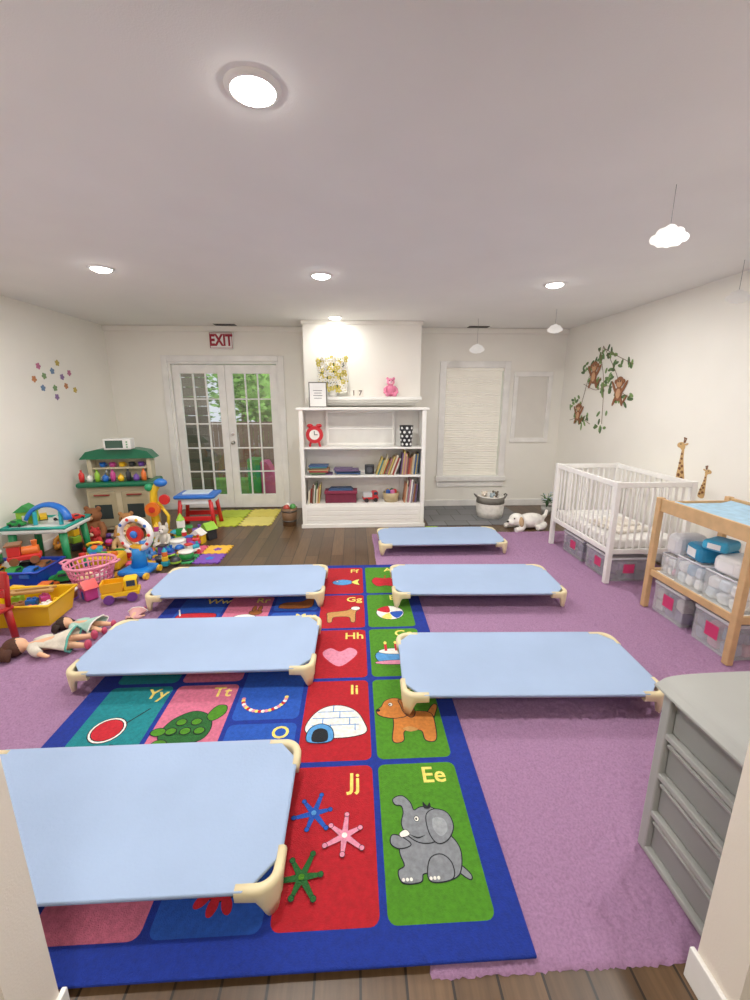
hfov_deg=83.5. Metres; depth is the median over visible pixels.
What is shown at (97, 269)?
diffuser
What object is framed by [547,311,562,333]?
mobile
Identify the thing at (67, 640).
doll
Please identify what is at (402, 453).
book
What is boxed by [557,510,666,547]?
mattress
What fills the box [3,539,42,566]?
train
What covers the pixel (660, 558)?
baseboard
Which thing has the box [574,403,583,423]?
sticker
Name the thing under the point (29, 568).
toy car
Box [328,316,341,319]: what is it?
recessed light
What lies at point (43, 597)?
brick
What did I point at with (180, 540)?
drum
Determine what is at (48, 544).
baseboard
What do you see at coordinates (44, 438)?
wall
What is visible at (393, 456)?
book
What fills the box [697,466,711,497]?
sticker
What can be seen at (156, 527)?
tower
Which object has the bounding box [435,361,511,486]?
window
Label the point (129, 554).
drum
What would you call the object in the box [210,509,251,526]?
foam mat
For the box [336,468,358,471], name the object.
book
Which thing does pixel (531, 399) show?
blind
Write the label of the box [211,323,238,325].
ceiling vent
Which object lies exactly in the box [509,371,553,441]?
window
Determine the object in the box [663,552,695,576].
storage tote
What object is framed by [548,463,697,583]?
crib
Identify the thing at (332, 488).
picture book
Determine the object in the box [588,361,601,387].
sticker
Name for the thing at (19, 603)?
brick
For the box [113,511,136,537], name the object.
teddy bear
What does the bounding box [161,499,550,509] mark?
baseboard
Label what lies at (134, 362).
wall
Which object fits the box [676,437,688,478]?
sticker
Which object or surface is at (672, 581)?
shelf
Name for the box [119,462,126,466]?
cup
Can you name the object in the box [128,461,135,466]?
cup
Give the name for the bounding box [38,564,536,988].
rug
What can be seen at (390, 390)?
teddy bear
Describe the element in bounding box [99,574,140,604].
toy truck
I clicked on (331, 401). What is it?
mantel shelf
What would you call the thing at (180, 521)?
tower
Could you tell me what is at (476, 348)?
mobile
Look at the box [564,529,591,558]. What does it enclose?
storage tote
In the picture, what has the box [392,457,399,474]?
book
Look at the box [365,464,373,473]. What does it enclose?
speaker box
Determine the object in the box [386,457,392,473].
book
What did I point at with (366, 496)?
toy truck
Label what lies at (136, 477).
food
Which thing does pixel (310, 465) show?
book
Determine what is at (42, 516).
toy car
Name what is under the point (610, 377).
sticker
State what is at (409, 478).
book
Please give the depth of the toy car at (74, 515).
4.19 m
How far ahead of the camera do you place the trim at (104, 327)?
5.75 m
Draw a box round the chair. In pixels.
[0,571,19,637]
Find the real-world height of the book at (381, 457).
0.222 m
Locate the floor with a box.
[45,505,697,999]
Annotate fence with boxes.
[211,422,274,476]
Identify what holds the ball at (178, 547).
on the foam mat at (211, 554)
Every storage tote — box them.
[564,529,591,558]
[586,543,646,579]
[655,579,703,624]
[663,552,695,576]
[677,554,725,590]
[695,603,749,657]
[705,567,749,611]
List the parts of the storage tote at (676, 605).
lid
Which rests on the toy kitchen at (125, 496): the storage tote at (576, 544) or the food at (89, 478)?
the food at (89, 478)
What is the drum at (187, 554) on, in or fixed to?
on the foam mat at (211, 554)
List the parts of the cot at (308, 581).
leg, leg, rail, leg, leg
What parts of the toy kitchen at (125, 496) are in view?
door, panel, door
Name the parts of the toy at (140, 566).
dial knob, post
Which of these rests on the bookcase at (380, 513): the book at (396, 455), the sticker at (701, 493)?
the book at (396, 455)
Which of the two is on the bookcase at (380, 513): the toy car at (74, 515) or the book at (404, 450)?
the book at (404, 450)
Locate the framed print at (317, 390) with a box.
[308,382,326,406]
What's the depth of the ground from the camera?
8.68 m
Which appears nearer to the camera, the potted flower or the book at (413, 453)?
the book at (413, 453)
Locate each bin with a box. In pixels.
[0,584,77,627]
[3,556,65,585]
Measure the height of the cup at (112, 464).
0.055 m
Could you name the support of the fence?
on the ground
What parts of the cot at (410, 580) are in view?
leg, leg, rail, leg, leg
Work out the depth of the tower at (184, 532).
4.67 m
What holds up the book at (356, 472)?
on the book
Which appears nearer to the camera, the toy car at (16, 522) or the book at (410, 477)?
the toy car at (16, 522)
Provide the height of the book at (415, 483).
0.237 m
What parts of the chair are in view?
backrest, seat, leg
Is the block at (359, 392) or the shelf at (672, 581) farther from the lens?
the block at (359, 392)
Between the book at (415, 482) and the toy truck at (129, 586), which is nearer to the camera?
the toy truck at (129, 586)
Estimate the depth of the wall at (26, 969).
1.02 m
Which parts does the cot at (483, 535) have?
leg, rail, leg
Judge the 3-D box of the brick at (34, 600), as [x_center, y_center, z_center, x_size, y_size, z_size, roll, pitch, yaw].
[-2.606,0.771,3.192,0.075,0.066,0.060,-3,14,-14]
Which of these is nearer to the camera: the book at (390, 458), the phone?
the phone
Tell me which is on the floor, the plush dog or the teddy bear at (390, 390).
the plush dog
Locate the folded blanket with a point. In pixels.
(619, 520)
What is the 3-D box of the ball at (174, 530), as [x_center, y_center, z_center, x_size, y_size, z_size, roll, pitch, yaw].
[-2.376,0.403,4.978,0.112,0.109,0.112,-4,14,-18]
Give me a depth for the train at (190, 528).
4.91 m
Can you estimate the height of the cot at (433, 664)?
0.128 m
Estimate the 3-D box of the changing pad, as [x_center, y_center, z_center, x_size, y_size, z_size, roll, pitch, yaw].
[2.417,0.106,2.781,0.480,0.057,0.680,-1,13,-3]
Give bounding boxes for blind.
[443,368,503,474]
[514,377,548,437]
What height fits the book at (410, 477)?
0.303 m
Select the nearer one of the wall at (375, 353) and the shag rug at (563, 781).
the shag rug at (563, 781)
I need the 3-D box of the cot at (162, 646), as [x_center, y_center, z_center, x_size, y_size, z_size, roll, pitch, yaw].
[-1.034,0.928,2.598,1.371,0.128,0.597,-1,13,-2]
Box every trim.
[101,325,569,333]
[160,355,289,509]
[301,320,423,324]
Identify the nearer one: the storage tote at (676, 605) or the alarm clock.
the storage tote at (676, 605)
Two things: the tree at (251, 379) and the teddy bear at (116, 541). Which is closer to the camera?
the teddy bear at (116, 541)
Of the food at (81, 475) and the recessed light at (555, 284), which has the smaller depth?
the recessed light at (555, 284)
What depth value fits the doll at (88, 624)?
2.95 m
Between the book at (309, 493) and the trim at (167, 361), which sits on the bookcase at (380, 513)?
the book at (309, 493)
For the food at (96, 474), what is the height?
0.147 m
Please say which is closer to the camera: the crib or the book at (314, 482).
the crib
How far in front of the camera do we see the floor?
1.19 m
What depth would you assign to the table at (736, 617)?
2.74 m
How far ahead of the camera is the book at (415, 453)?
5.33 m
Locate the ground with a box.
[192,449,274,493]
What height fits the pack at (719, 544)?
0.070 m
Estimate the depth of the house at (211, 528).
4.92 m
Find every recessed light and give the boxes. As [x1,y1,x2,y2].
[87,264,114,272]
[223,66,281,108]
[310,272,331,279]
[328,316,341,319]
[544,281,565,287]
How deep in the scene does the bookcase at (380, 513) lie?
5.40 m
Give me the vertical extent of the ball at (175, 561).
0.102 m
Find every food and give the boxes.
[78,470,84,482]
[86,474,92,481]
[94,470,100,481]
[102,473,108,481]
[110,469,115,481]
[118,473,124,480]
[126,469,131,480]
[133,473,139,480]
[141,468,146,480]
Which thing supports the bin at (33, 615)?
on the shag rug at (36, 696)
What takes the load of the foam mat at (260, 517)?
on the floor
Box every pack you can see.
[667,533,706,554]
[686,541,739,563]
[702,536,740,553]
[714,553,743,578]
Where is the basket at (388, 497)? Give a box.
[383,491,398,501]
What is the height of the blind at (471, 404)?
1.572 m
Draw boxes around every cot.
[0,739,300,915]
[66,615,321,691]
[145,564,327,610]
[377,526,507,554]
[390,564,566,606]
[396,632,664,713]
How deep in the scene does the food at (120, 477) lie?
5.08 m
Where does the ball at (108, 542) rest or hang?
on the floor
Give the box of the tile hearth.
[424,505,513,525]
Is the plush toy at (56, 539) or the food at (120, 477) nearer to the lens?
the plush toy at (56, 539)
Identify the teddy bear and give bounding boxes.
[79,506,106,543]
[111,524,134,550]
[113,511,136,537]
[383,377,397,396]
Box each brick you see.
[11,595,24,603]
[11,600,24,605]
[24,597,39,605]
[39,592,50,601]
[39,599,51,604]
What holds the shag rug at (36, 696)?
on the floor
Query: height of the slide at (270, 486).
0.650 m
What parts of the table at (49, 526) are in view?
leg, leg, leg, leg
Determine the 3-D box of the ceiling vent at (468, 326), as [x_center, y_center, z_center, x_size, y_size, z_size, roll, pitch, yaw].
[1.413,-2.367,5.734,0.320,0.013,0.160,-1,13,-3]
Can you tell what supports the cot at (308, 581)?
on the rug at (395, 858)
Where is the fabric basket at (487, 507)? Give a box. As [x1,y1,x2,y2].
[474,492,507,518]
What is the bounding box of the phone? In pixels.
[86,541,103,552]
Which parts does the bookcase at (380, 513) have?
panel, panel, shelf, shelf, shelf, panel, panel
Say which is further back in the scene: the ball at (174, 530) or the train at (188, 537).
the ball at (174, 530)
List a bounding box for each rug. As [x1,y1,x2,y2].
[0,573,173,749]
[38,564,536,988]
[372,531,749,979]
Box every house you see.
[13,503,39,523]
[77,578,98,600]
[189,527,206,544]
[200,521,217,539]
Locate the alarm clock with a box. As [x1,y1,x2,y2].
[306,424,322,446]
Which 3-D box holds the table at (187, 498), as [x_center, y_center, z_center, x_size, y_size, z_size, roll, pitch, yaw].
[-2.271,0.113,5.437,0.500,0.466,0.380,-1,13,-6]
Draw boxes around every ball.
[105,539,112,545]
[170,529,175,537]
[170,556,180,566]
[174,544,184,552]
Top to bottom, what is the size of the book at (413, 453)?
0.259 m
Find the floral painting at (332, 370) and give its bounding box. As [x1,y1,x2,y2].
[316,355,347,396]
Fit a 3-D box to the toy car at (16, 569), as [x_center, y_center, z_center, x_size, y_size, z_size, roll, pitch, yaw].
[-3.099,0.620,3.615,0.092,0.088,0.198,-1,13,-5]
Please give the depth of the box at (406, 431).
5.22 m
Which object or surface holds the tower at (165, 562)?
on the floor
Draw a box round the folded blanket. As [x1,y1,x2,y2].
[589,516,647,533]
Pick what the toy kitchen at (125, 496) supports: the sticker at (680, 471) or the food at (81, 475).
the food at (81, 475)
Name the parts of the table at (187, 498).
leg, leg, leg, leg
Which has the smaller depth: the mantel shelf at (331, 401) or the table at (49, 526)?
the table at (49, 526)
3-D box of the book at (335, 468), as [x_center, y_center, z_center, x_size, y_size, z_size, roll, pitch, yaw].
[-0.406,-0.406,5.383,0.233,0.012,0.202,0,13,-1]
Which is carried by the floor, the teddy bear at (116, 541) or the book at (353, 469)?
the teddy bear at (116, 541)
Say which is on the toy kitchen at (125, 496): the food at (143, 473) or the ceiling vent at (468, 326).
the food at (143, 473)
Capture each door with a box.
[171,365,234,507]
[224,365,282,506]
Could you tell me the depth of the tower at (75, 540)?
4.55 m
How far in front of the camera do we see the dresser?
1.32 m
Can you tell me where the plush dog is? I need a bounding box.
[504,509,547,531]
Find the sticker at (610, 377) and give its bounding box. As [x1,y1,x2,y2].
[570,344,632,433]
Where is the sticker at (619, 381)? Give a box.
[611,376,627,405]
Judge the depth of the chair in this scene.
2.78 m
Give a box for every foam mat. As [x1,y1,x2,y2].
[125,545,233,565]
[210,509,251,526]
[238,509,280,525]
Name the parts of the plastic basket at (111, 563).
handle, handle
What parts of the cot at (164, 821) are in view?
leg, leg, leg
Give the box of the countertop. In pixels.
[76,476,162,487]
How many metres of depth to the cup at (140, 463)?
5.26 m
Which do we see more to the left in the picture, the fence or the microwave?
the microwave
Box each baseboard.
[43,526,79,551]
[56,946,726,999]
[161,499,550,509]
[551,501,666,564]
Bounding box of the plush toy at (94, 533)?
[82,526,102,551]
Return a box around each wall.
[0,295,118,557]
[0,741,749,999]
[104,331,567,502]
[302,324,421,406]
[552,270,749,557]
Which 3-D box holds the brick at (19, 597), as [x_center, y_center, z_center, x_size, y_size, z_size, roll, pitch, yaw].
[-2.706,0.743,3.180,0.060,0.066,0.075,-3,14,-13]
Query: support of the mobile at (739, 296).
hanging from the ceiling
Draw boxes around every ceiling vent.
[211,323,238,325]
[466,325,491,327]
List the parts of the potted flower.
pot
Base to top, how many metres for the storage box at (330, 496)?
0.155 m
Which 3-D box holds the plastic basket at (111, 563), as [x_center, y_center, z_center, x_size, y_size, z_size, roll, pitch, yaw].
[-2.492,0.628,3.694,0.404,0.213,0.404,12,18,41]
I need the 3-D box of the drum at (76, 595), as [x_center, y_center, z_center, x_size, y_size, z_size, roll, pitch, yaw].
[-2.508,0.769,3.439,0.132,0.078,0.132,-5,14,-21]
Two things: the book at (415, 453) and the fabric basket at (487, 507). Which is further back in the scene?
the fabric basket at (487, 507)
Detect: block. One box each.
[351,390,356,396]
[357,390,362,396]
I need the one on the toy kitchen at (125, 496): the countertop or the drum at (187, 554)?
the countertop
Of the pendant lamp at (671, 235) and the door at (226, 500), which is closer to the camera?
the pendant lamp at (671, 235)
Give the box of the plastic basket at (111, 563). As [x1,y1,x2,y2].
[59,553,120,588]
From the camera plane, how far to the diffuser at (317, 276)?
3.36 m
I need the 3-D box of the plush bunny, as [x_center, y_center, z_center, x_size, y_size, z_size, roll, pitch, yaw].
[-2.348,0.385,4.631,0.199,0.275,0.166,3,14,12]
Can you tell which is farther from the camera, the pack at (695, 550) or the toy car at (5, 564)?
the toy car at (5, 564)
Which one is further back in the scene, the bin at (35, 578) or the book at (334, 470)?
the book at (334, 470)
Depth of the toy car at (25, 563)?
3.71 m
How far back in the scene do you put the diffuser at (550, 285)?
3.62 m
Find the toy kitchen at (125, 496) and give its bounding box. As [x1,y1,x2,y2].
[76,447,162,529]
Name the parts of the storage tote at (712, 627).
lid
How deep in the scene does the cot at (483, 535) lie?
4.60 m
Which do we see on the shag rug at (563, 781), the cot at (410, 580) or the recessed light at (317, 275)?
the cot at (410, 580)
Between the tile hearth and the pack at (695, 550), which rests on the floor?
the tile hearth
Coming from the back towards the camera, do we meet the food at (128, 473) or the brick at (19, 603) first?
the food at (128, 473)
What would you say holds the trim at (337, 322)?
attached to the wall at (375, 353)
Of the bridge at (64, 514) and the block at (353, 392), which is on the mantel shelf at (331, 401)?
the block at (353, 392)
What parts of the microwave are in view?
door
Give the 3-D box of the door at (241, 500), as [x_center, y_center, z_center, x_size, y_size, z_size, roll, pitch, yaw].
[-1.761,-0.896,6.146,0.723,2.070,0.120,-1,13,-3]
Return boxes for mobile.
[469,319,484,353]
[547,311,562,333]
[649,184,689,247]
[725,260,749,303]
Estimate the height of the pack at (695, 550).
0.120 m
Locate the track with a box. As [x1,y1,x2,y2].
[10,585,56,595]
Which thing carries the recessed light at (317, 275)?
in the ceiling
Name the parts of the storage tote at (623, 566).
lid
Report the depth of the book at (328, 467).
5.28 m
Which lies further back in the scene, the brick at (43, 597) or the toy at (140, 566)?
the toy at (140, 566)
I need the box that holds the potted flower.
[541,492,552,514]
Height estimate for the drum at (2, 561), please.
0.104 m
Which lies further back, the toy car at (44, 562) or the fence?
the fence
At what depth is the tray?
4.04 m
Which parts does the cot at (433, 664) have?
leg, leg, rail, leg, leg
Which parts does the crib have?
leg, rail, rail, leg, leg, rail, rail, leg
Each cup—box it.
[99,462,106,466]
[109,462,116,466]
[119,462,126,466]
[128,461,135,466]
[138,461,145,465]
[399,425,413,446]
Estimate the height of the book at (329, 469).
0.020 m
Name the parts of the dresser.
post, drawer, handle, drawer, handle, drawer, handle, drawer, handle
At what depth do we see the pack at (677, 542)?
3.07 m
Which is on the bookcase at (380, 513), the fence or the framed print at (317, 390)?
the framed print at (317, 390)
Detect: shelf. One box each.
[307,397,421,405]
[658,570,749,615]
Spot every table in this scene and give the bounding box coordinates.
[0,514,91,568]
[173,489,223,524]
[640,496,749,665]
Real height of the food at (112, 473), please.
0.147 m
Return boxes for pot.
[154,553,174,563]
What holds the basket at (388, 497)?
on the bookcase at (380, 513)
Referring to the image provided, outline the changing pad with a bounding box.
[675,501,749,525]
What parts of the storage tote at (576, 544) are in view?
lid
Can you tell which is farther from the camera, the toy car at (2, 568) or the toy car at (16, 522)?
the toy car at (16, 522)
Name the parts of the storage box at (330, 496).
lid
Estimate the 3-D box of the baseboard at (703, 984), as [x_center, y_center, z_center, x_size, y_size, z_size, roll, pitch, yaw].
[0.043,1.331,1.081,2.916,0.110,0.144,-1,13,-3]
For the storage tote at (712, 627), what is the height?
0.242 m
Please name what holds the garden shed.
on the ground
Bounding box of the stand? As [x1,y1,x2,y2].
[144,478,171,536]
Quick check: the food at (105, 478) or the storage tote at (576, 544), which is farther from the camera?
the food at (105, 478)
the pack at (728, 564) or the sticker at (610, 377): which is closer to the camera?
the pack at (728, 564)
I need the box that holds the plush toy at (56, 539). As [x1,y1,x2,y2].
[53,532,68,549]
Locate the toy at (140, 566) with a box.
[114,516,161,579]
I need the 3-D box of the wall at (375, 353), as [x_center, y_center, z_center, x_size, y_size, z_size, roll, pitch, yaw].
[-0.172,-1.085,5.893,1.520,2.580,0.530,-1,13,-3]
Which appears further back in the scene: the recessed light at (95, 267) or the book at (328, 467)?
the book at (328, 467)
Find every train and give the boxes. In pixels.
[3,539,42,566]
[156,544,175,558]
[184,541,200,552]
[185,524,200,533]
[185,535,200,544]
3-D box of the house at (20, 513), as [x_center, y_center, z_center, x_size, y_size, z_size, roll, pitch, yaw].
[-3.397,0.131,4.101,0.180,0.190,0.130,-3,14,-14]
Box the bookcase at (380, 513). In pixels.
[295,407,428,527]
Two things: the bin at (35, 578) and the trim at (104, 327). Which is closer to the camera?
the bin at (35, 578)
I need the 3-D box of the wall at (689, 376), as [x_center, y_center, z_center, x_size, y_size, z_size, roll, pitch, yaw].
[3.022,-0.179,2.091,0.100,2.580,8.850,-1,13,-3]
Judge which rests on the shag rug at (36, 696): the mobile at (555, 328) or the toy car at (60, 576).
the toy car at (60, 576)
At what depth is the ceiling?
1.77 m
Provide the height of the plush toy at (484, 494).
0.194 m
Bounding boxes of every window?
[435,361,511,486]
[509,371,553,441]
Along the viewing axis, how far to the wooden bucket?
5.42 m
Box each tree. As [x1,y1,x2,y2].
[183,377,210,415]
[190,374,252,449]
[212,374,271,456]
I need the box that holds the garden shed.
[173,364,216,489]
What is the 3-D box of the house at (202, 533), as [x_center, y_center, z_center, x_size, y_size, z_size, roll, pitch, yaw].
[-2.023,0.411,4.807,0.164,0.173,0.118,2,14,9]
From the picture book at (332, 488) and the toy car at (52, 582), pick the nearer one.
the toy car at (52, 582)
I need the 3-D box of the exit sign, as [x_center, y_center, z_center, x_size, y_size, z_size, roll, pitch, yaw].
[-2.113,-2.191,5.777,0.320,0.220,0.053,-1,13,-3]
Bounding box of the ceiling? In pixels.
[0,0,749,328]
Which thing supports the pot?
on the foam mat at (211, 554)
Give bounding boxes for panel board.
[326,410,394,444]
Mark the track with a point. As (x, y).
(43, 589)
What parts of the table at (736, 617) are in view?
leg, rail, shelf rail, rail, rail, leg, leg, rail, rail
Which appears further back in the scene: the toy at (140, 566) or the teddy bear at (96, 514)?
the teddy bear at (96, 514)
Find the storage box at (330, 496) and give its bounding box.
[324,488,356,502]
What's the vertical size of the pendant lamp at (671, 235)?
0.269 m
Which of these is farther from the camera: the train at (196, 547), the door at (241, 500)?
the door at (241, 500)
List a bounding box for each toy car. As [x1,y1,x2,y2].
[0,566,6,571]
[1,561,21,567]
[5,566,24,578]
[6,519,26,526]
[18,560,35,567]
[19,566,43,578]
[35,559,56,566]
[37,580,59,584]
[39,512,47,520]
[48,570,79,581]
[68,513,84,520]
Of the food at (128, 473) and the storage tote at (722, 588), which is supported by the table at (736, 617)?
the storage tote at (722, 588)
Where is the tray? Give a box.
[74,551,127,569]
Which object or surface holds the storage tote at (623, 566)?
on the shag rug at (563, 781)
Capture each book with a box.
[307,467,329,470]
[308,464,328,466]
[308,488,310,503]
[309,469,329,472]
[312,471,332,474]
[312,482,314,503]
[319,482,321,502]
[328,486,352,490]
[334,467,352,469]
[334,470,354,472]
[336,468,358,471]
[336,471,359,473]
[375,455,382,474]
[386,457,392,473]
[388,455,394,474]
[390,454,398,474]
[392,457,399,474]
[399,452,403,474]
[402,449,405,474]
[402,481,406,502]
[403,453,406,474]
[407,477,411,501]
[409,477,412,502]
[412,452,415,473]
[412,483,415,501]
[413,453,416,473]
[414,482,417,502]
[416,451,419,473]
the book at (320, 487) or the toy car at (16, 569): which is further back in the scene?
the book at (320, 487)
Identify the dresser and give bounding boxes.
[638,671,749,935]
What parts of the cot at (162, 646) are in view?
leg, leg, rail, leg, leg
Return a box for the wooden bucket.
[281,506,296,526]
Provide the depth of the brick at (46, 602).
3.05 m
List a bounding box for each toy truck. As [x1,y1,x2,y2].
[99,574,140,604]
[362,490,378,502]
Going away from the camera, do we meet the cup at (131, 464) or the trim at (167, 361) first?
the cup at (131, 464)
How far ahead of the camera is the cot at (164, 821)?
1.50 m
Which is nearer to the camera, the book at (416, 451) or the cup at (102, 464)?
the cup at (102, 464)
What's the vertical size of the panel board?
0.440 m
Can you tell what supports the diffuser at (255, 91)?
attached to the recessed light at (254, 87)
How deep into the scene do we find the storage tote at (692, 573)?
2.92 m
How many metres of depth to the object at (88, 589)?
3.40 m
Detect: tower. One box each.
[68,527,82,550]
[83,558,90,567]
[153,522,159,541]
[161,547,169,565]
[175,513,188,537]
[181,528,186,537]
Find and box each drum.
[0,550,4,563]
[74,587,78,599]
[124,549,131,559]
[169,537,185,550]
[178,548,194,561]
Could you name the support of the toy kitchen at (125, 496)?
on the floor
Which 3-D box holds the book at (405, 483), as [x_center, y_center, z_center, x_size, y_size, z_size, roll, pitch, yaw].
[0.388,-0.111,5.489,0.039,0.250,0.202,-1,13,-3]
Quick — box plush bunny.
[153,522,170,547]
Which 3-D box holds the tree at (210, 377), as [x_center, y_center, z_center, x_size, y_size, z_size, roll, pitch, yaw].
[-4.291,-3.861,13.444,3.260,4.727,3.176,-1,13,-3]
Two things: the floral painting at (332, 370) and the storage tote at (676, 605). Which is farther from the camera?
the floral painting at (332, 370)
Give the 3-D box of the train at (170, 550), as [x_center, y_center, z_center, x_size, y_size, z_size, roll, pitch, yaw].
[-2.155,0.527,4.337,0.167,0.135,0.087,2,14,9]
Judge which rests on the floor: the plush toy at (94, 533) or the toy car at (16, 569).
the plush toy at (94, 533)
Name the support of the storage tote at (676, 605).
on the shag rug at (563, 781)
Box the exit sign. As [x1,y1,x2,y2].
[209,332,233,348]
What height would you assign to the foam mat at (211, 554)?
0.014 m
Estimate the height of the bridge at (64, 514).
0.214 m
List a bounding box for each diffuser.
[90,267,111,272]
[230,76,275,106]
[312,274,329,279]
[547,283,563,287]
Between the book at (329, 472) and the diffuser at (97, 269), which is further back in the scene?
the book at (329, 472)
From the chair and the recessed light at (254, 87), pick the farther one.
the chair
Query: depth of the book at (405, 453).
5.30 m
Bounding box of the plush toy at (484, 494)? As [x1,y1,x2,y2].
[481,491,487,496]
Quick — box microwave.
[103,438,134,449]
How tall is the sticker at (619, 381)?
0.330 m
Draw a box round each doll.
[0,625,97,662]
[51,614,115,633]
[125,607,147,619]

